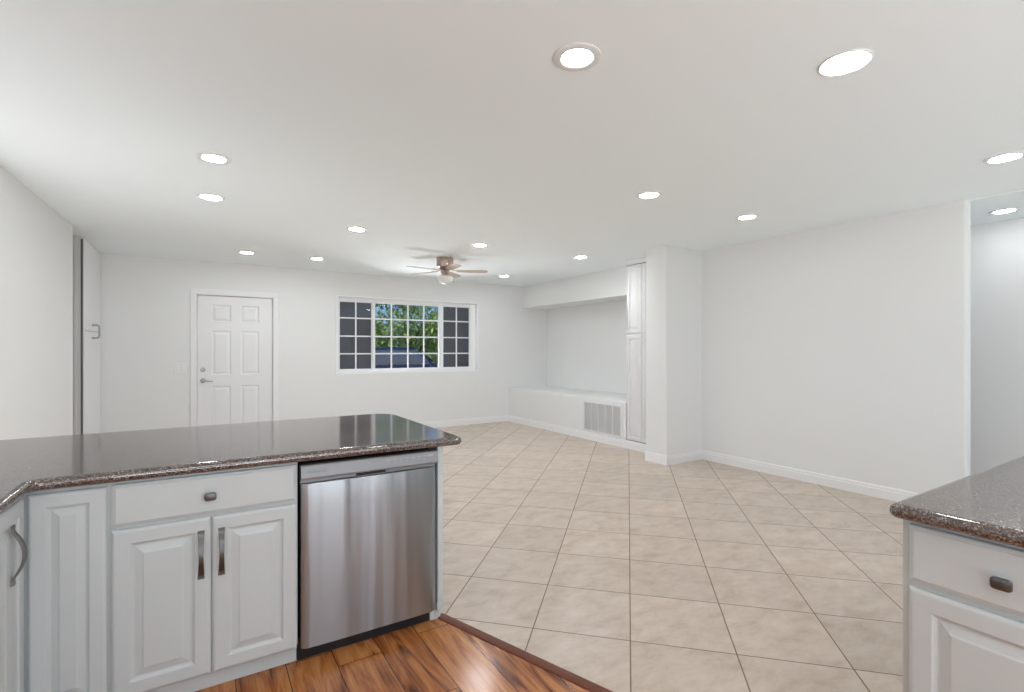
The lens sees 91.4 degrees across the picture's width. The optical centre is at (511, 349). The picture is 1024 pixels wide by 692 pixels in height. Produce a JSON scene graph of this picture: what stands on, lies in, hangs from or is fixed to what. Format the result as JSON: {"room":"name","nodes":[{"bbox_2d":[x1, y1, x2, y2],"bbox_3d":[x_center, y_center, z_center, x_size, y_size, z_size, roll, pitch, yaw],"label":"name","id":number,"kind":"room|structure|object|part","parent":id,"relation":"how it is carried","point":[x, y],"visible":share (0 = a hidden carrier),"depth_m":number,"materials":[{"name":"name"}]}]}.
{"room":"kitchen","nodes":[
{"label":"kitchen","id":0,"kind":"room"},
{"bbox_2d":[0,165,72,439],"bbox_3d":[-1.946,0.065,0.702,0.140,2.570,9.658,0,0,-30],"label":"wall","id":1,"kind":"structure","parent":0,"point":[36,242],"depth_m":3.88,"materials":[{"name":"white paint"}]},
{"bbox_2d":[73,235,73,434],"bbox_3d":[-5.303,0.015,5.097,1.390,2.670,1.860,0,0,-32],"label":"wall","id":2,"kind":"structure","parent":0,"point":[73,235],"depth_m":5.33,"materials":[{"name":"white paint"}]},
{"bbox_2d":[74,235,79,434],"bbox_3d":[-4.646,0.067,5.342,0.045,2.567,0.018,0,0,-32],"label":"door frame","id":3,"kind":"structure","parent":2,"relation":"attached to","point":[76,238],"depth_m":5.33,"materials":[{"name":"white paint"}]},
{"bbox_2d":[80,237,99,433],"bbox_3d":[-4.868,0.065,5.833,0.112,2.546,1.050,0,0,-32],"label":"door","id":4,"kind":"structure","parent":2,"relation":"in","point":[89,256],"depth_m":5.65,"materials":[{"name":"white paint"}]},
{"bbox_3d":[-4.823,-0.210,5.796,0.074,0.167,0.017,0,0,-32],"label":"pull handle","id":5,"kind":"part","parent":4,"relation":"part of","materials":[{"name":"silver metal"}]},
{"bbox_2d":[99,252,546,432],"bbox_3d":[-2.798,0.065,7.836,8.340,2.570,0.140,0,0,-32],"label":"wall","id":6,"kind":"structure","parent":0,"point":[145,300],"depth_m":7.54,"materials":[{"name":"white paint"}]},
{"bbox_2d":[190,289,278,426],"bbox_3d":[-3.928,0.261,7.111,1.091,2.179,0.173,0,0,-32],"label":"door","id":7,"kind":"structure","parent":6,"relation":"in","point":[234,335],"depth_m":7.06,"materials":[{"name":"white paint"}]},
{"bbox_3d":[-4.202,0.425,6.873,0.150,0.068,0.060,0,0,-32],"label":"lever handle","id":8,"kind":"part","parent":7,"relation":"part of","materials":[{"name":"silver metal"}]},
{"bbox_2d":[336,295,477,374],"bbox_3d":[-1.718,-0.231,8.507,2.505,1.238,0.147,0,0,-32],"label":"window","id":9,"kind":"structure","parent":6,"relation":"in","point":[457,337],"depth_m":8.43,"materials":[{"name":"white plastic"}]},
{"bbox_3d":[-2.518,-0.227,8.049,0.527,1.094,0.038,0,0,-32],"label":"sash","id":10,"kind":"part","parent":9,"relation":"part of","materials":[{"name":"white plastic"}]},
{"bbox_3d":[-1.004,-0.227,8.992,0.539,1.094,0.038,0,0,-32],"label":"sash","id":11,"kind":"part","parent":9,"relation":"part of","materials":[{"name":"white plastic"}]},
{"bbox_2d":[418,415,508,427],"bbox_3d":[-1.746,1.294,8.399,3.990,0.112,0.016,0,0,-32],"label":"baseboard","id":12,"kind":"structure","parent":6,"relation":"attached to","point":[457,422],"depth_m":8.97,"materials":[{"name":"white paint"}]},
{"bbox_2d":[0,0,1023,285],"bbox_3d":[0.793,-1.276,3.440,7.985,0.128,11.400,0,0,-32],"label":"ceiling","id":13,"kind":"structure","parent":0,"point":[432,128],"depth_m":2.71,"materials":[{"name":"white paint"}]},
{"bbox_2d":[196,193,224,200],"bbox_3d":[-2.405,-1.216,3.993,0.200,0.008,0.200,0,0,-32],"label":"recessed light","id":14,"kind":"object","parent":13,"relation":"in","point":[206,196],"visible":1,"depth_m":3.98,"materials":[{"name":"white plastic"}]},
{"bbox_2d":[195,152,231,164],"bbox_3d":[-1.897,-1.216,3.181,0.200,0.008,0.200,0,0,-32],"label":"recessed light","id":15,"kind":"object","parent":13,"relation":"in","point":[209,157],"visible":1,"depth_m":3.17,"materials":[{"name":"white"}]},
{"bbox_2d":[238,251,255,254],"bbox_3d":[-3.326,-1.216,6.273,0.200,0.008,0.200,0,0,-32],"label":"recessed light","id":16,"kind":"object","parent":13,"relation":"in","point":[241,252],"visible":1,"depth_m":6.24,"materials":[{"name":"white"}]},
{"bbox_2d":[309,257,324,259],"bbox_3d":[-2.609,-1.216,6.686,0.200,0.008,0.200,0,0,-32],"label":"recessed light","id":17,"kind":"object","parent":13,"relation":"in","point":[311,258],"visible":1,"depth_m":6.65,"materials":[{"name":"white"}]},
{"bbox_2d":[347,227,366,231],"bbox_3d":[-1.567,-1.216,5.052,0.200,0.008,0.200,0,0,-32],"label":"recessed light","id":18,"kind":"object","parent":13,"relation":"in","point":[355,229],"visible":1,"depth_m":5.04,"materials":[{"name":"white"}]},
{"bbox_2d":[406,257,487,283],"bbox_3d":[-0.860,-1.040,6.665,1.072,0.360,1.090,0,0,0],"label":"ceiling fan","id":19,"kind":"object","parent":13,"relation":"hanging from","point":[445,264],"visible":1,"depth_m":6.58,"materials":[{"name":"brown wood"}]},
{"bbox_3d":[-1.161,-1.048,6.407,0.415,0.021,0.124,0,0,-42],"label":"blade","id":20,"kind":"part","parent":19,"relation":"part of","materials":[{"name":"brown wood"}]},
{"bbox_3d":[-0.892,-0.929,6.649,0.212,0.118,0.212,0,0,0],"label":"globe","id":21,"kind":"part","parent":19,"relation":"part of","materials":[{"name":"white glass"}]},
{"bbox_3d":[-0.744,-1.048,6.318,0.124,0.021,0.415,0,0,-24],"label":"blade","id":22,"kind":"part","parent":19,"relation":"part of","materials":[{"name":"brown wood"}]},
{"bbox_3d":[-0.816,-1.048,7.004,0.124,0.021,0.415,0,0,12],"label":"blade","id":23,"kind":"part","parent":19,"relation":"part of","materials":[{"name":"brown wood"}]},
{"bbox_3d":[-0.531,-1.048,6.687,0.415,0.021,0.124,0,0,-6],"label":"blade","id":24,"kind":"part","parent":19,"relation":"part of","materials":[{"name":"brown wood"}]},
{"bbox_2d":[472,243,488,246],"bbox_3d":[-0.373,-1.216,5.824,0.200,0.008,0.200,0,0,-32],"label":"recessed light","id":25,"kind":"object","parent":13,"relation":"in","point":[475,244],"visible":1,"depth_m":5.81,"materials":[{"name":"white"}]},
{"bbox_2d":[553,42,600,71],"bbox_3d":[0.271,-1.216,2.084,0.200,0.008,0.200,0,0,-32],"label":"recessed light","id":26,"kind":"object","parent":13,"relation":"in","point":[580,56],"visible":1,"depth_m":2.07,"materials":[{"name":"white plastic"}]},
{"bbox_2d":[573,256,588,258],"bbox_3d":[0.909,-1.216,6.578,0.200,0.008,0.200,0,0,-32],"label":"recessed light","id":27,"kind":"object","parent":13,"relation":"in","point":[575,257],"visible":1,"depth_m":6.57,"materials":[{"name":"white"}]},
{"bbox_2d":[636,191,661,199],"bbox_3d":[1.081,-1.216,3.942,0.200,0.008,0.200,0,0,-32],"label":"recessed light","id":28,"kind":"object","parent":13,"relation":"in","point":[646,195],"visible":1,"depth_m":3.93,"materials":[{"name":"white plastic"}]},
{"bbox_2d":[735,214,758,219],"bbox_3d":[2.161,-1.216,4.595,0.200,0.008,0.200,0,0,-32],"label":"recessed light","id":29,"kind":"object","parent":13,"relation":"in","point":[747,216],"visible":1,"depth_m":4.58,"materials":[{"name":"white plastic"}]},
{"bbox_2d":[817,48,873,75],"bbox_3d":[1.414,-1.216,2.123,0.200,0.008,0.200,0,0,-32],"label":"recessed light","id":30,"kind":"object","parent":13,"relation":"in","point":[848,61],"visible":1,"depth_m":2.11,"materials":[{"name":"white"}]},
{"bbox_2d":[983,151,1023,163],"bbox_3d":[3.130,-1.216,3.172,0.200,0.008,0.200,0,0,-32],"label":"recessed light","id":31,"kind":"object","parent":13,"relation":"in","point":[1011,156],"visible":1,"depth_m":3.16,"materials":[{"name":"white plastic"}]},
{"bbox_2d":[988,208,1019,214],"bbox_3d":[4.297,-1.208,4.365,0.200,0.008,0.200,0,0,-32],"label":"recessed light","id":32,"kind":"object","parent":13,"relation":"in","point":[1006,210],"visible":1,"depth_m":4.35,"materials":[{"name":"white plastic"}]},
{"bbox_2d":[195,421,902,691],"bbox_3d":[0.369,1.375,3.175,8.785,0.050,11.400,0,0,-32],"label":"floor","id":33,"kind":"structure","parent":0,"point":[619,570],"depth_m":2.89,"materials":[{"name":"beige tile"}]},
{"bbox_2d":[0,483,108,691],"bbox_3d":[-1.579,0.913,1.264,0.778,0.871,2.000,0,0,-32],"label":"base cabinet","id":34,"kind":"object","parent":33,"relation":"on","point":[54,543],"visible":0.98,"depth_m":1.72,"materials":[{"name":"grey paint"}]},
{"bbox_3d":[-1.568,0.878,1.552,0.020,0.771,0.278,0,0,-32],"label":"door","id":35,"kind":"part","parent":34,"relation":"part of","materials":[{"name":"grey paint"}]},
{"bbox_3d":[-1.546,0.643,1.568,0.034,0.186,0.024,0,0,-32],"label":"pull handle","id":36,"kind":"part","parent":34,"relation":"part of","materials":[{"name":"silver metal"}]},
{"bbox_2d":[0,414,460,514],"bbox_3d":[-1.106,0.457,1.668,2.360,0.041,2.802,0,0,-32],"label":"countertop","id":37,"kind":"structure","parent":34,"relation":"on","point":[27,465],"depth_m":2.23,"materials":[{"name":"brown stone"}]},
{"bbox_2d":[109,462,296,691],"bbox_3d":[-1.334,0.913,2.209,0.634,0.871,0.655,0,0,-32],"label":"base cabinet","id":38,"kind":"object","parent":33,"relation":"on","point":[203,566],"visible":1,"depth_m":1.94,"materials":[{"name":"grey paint"}]},
{"bbox_3d":[-1.317,0.964,1.887,0.308,0.615,0.020,0,0,-32],"label":"door","id":39,"kind":"part","parent":38,"relation":"part of","materials":[{"name":"grey paint"}]},
{"bbox_3d":[-1.199,0.797,1.928,0.024,0.186,0.034,0,0,-32],"label":"pull handle","id":40,"kind":"part","parent":38,"relation":"part of","materials":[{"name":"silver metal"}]},
{"bbox_3d":[-1.183,0.567,1.970,0.621,0.154,0.020,0,0,-32],"label":"drawer","id":41,"kind":"part","parent":38,"relation":"part of","materials":[{"name":"grey paint"}]},
{"bbox_3d":[-1.174,0.570,1.945,0.042,0.030,0.034,0,0,-32],"label":"knob","id":42,"kind":"part","parent":38,"relation":"part of","materials":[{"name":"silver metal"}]},
{"bbox_3d":[-1.141,0.797,1.964,0.024,0.186,0.034,0,0,-32],"label":"pull handle","id":43,"kind":"part","parent":38,"relation":"part of","materials":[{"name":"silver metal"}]},
{"bbox_3d":[-1.051,0.964,2.053,0.308,0.615,0.020,0,0,-32],"label":"door","id":44,"kind":"part","parent":38,"relation":"part of","materials":[{"name":"grey paint"}]},
{"bbox_2d":[296,448,437,659],"bbox_3d":[-0.793,0.921,2.545,0.633,0.853,0.617,0,0,-32],"label":"dishwasher","id":45,"kind":"object","parent":33,"relation":"on","point":[366,523],"visible":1,"depth_m":2.27,"materials":[{"name":"silver metal"}]},
{"bbox_3d":[-0.650,0.566,2.321,0.622,0.020,0.036,0,0,-32],"label":"grip rail","id":46,"kind":"part","parent":45,"relation":"part of","materials":[{"name":"silver metal"}]},
{"bbox_3d":[-0.645,0.525,2.312,0.626,0.061,0.065,0,0,-32],"label":"control panel","id":47,"kind":"part","parent":45,"relation":"part of","materials":[{"name":"silver metal"}]},
{"bbox_2d":[429,610,434,620],"bbox_3d":[-0.400,1.319,2.498,0.025,0.059,0.012,0,0,-32],"label":"trim","id":48,"kind":"structure","parent":33,"relation":"on","point":[431,614],"depth_m":2.49,"materials":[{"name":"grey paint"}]},
{"bbox_2d":[428,446,442,618],"bbox_3d":[-0.515,0.913,2.741,0.036,0.871,0.618,0,0,-32],"label":"peninsula end panel","id":49,"kind":"object","parent":33,"relation":"on","point":[438,466],"visible":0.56,"depth_m":2.48,"materials":[{"name":"grey paint"}]},
{"bbox_2d":[437,613,612,691],"bbox_3d":[0.350,1.345,1.976,1.814,0.010,0.051,0,0,38],"label":"trim","id":50,"kind":"structure","parent":33,"relation":"on","point":[580,681],"depth_m":2.19,"materials":[{"name":"brown wood"}]},
{"bbox_2d":[509,386,644,443],"bbox_3d":[1.129,1.034,8.395,0.885,0.632,3.065,0,0,-32],"label":"wall","id":51,"kind":"structure","parent":33,"relation":"on","point":[560,406],"depth_m":8.29,"materials":[{"name":"white paint"}]},
{"bbox_2d":[583,400,621,438],"bbox_3d":[1.304,0.998,7.264,0.011,0.468,0.820,0,0,-32],"label":"air vent","id":52,"kind":"object","parent":51,"relation":"in","point":[602,418],"visible":1,"depth_m":7.24,"materials":[{"name":"white metal"}]},
{"bbox_2d":[509,415,919,501],"bbox_3d":[1.662,1.294,6.658,0.656,0.112,6.544,0,0,-32],"label":"baseboard","id":53,"kind":"structure","parent":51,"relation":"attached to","point":[873,490],"depth_m":5.72,"materials":[{"name":"white paint"}]},
{"bbox_2d":[627,262,645,443],"bbox_3d":[1.973,0.043,6.723,0.550,2.386,0.655,0,0,-32],"label":"tall cabinet","id":54,"kind":"object","parent":33,"relation":"on","point":[636,274],"visible":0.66,"depth_m":6.70,"materials":[{"name":"white paint"}]},
{"bbox_3d":[1.651,0.517,6.740,0.020,1.430,0.274,0,0,-32],"label":"door","id":55,"kind":"part","parent":54,"relation":"part of","materials":[{"name":"white paint"}]},
{"bbox_3d":[1.651,-0.680,6.740,0.020,0.910,0.274,0,0,-32],"label":"door","id":56,"kind":"part","parent":54,"relation":"part of","materials":[{"name":"white paint"}]},
{"bbox_2d":[626,257,645,265],"bbox_3d":[2.120,-1.188,6.813,0.875,0.064,0.669,0,0,-32],"label":"trim","id":57,"kind":"structure","parent":54,"relation":"on","point":[639,260],"depth_m":6.71,"materials":[{"name":"white paint"}]},
{"bbox_3d":[1.799,0.517,6.502,0.020,1.430,0.274,0,0,-32],"label":"door","id":58,"kind":"part","parent":54,"relation":"part of","materials":[{"name":"white paint"}]},
{"bbox_3d":[1.799,-0.680,6.502,0.020,0.910,0.274,0,0,-32],"label":"door","id":59,"kind":"part","parent":54,"relation":"part of","materials":[{"name":"white paint"}]},
{"bbox_2d":[903,519,1023,691],"bbox_3d":[2.266,0.913,0.971,1.555,0.871,2.000,0,0,-32],"label":"base cabinet","id":60,"kind":"object","parent":33,"relation":"on","point":[963,594],"visible":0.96,"depth_m":1.31,"materials":[{"name":"grey paint"}]},
{"bbox_2d":[889,456,1023,547],"bbox_3d":[2.357,0.457,0.906,1.640,0.041,2.245,0,0,-32],"label":"countertop","id":61,"kind":"structure","parent":60,"relation":"on","point":[988,504],"depth_m":1.40,"materials":[{"name":"brown stone"}]},
{"bbox_3d":[1.231,0.572,1.246,0.020,0.159,0.400,0,0,-32],"label":"drawer","id":62,"kind":"part","parent":60,"relation":"part of","materials":[{"name":"grey paint"}]},
{"bbox_3d":[1.231,0.954,1.246,0.020,0.572,0.400,0,0,-32],"label":"door","id":63,"kind":"part","parent":60,"relation":"part of","materials":[{"name":"grey paint"}]},
{"bbox_3d":[1.209,0.576,1.232,0.034,0.030,0.042,0,0,-32],"label":"knob","id":64,"kind":"part","parent":60,"relation":"part of","materials":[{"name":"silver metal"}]},
{"bbox_2d":[523,266,626,308],"bbox_3d":[1.265,-1.010,8.483,0.560,0.420,3.060,0,0,-32],"label":"wall","id":65,"kind":"structure","parent":0,"point":[605,286],"depth_m":8.29,"materials":[{"name":"white paint"}]},
{"bbox_2d":[547,300,626,393],"bbox_3d":[1.723,0.065,8.371,0.100,2.570,3.734,0,0,-32],"label":"wall","id":66,"kind":"structure","parent":0,"point":[587,344],"depth_m":8.84,"materials":[{"name":"white paint"}]},
{"bbox_2d":[646,245,701,455],"bbox_3d":[2.468,0.065,6.443,1.765,2.570,0.326,0,0,-32],"label":"wall column","id":67,"kind":"structure","parent":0,"point":[673,274],"depth_m":5.99,"materials":[{"name":"white paint"}]},
{"bbox_2d":[702,199,970,493],"bbox_3d":[3.047,0.065,5.162,0.112,2.570,2.562,0,0,-32],"label":"wall","id":68,"kind":"structure","parent":0,"point":[843,350],"depth_m":4.79,"materials":[{"name":"white paint"}]},
{"bbox_2d":[971,217,1023,474],"bbox_3d":[5.250,0.065,3.743,0.100,2.570,7.200,0,0,-32],"label":"wall","id":69,"kind":"structure","parent":0,"point":[997,248],"depth_m":4.72,"materials":[{"name":"white paint"}]},
{"label":"outside","id":70,"kind":"structure","parent":0,"visible":0},
{"bbox_3d":[-2.091,1.700,22.263,80.000,0.200,100.000,0,0,-32],"label":"ground","id":71,"kind":"structure","parent":70,"visible":0},
{"bbox_2d":[375,304,437,364],"bbox_3d":[-4.019,-0.669,18.598,4.362,4.561,2.655,0,0,-32],"label":"leafy tree","id":72,"kind":"object","parent":71,"relation":"on","point":[431,330],"visible":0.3,"depth_m":18.28,"materials":[{"name":"green plant"}]},
{"bbox_2d":[375,312,437,349],"bbox_3d":[-6.319,-0.925,26.192,8.698,5.072,2.536,0,0,-32],"label":"leafy tree","id":73,"kind":"object","parent":71,"relation":"on","point":[433,312],"visible":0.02,"depth_m":25.98,"materials":[{"name":"green plant"}]},
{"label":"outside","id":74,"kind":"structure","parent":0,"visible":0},
{"bbox_3d":[-2.798,1.575,12.525,4.500,0.050,7.780,0,0,-32],"label":"driveway","id":75,"kind":"object","parent":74,"visible":0},
{"bbox_2d":[375,347,437,367],"bbox_3d":[-2.951,0.739,12.206,2.340,1.622,4.640,0,0,-28],"label":"car","id":76,"kind":"object","parent":75,"relation":"on","point":[381,360],"visible":0.06,"depth_m":11.73,"materials":[{"name":"blue paint"}]}
]}

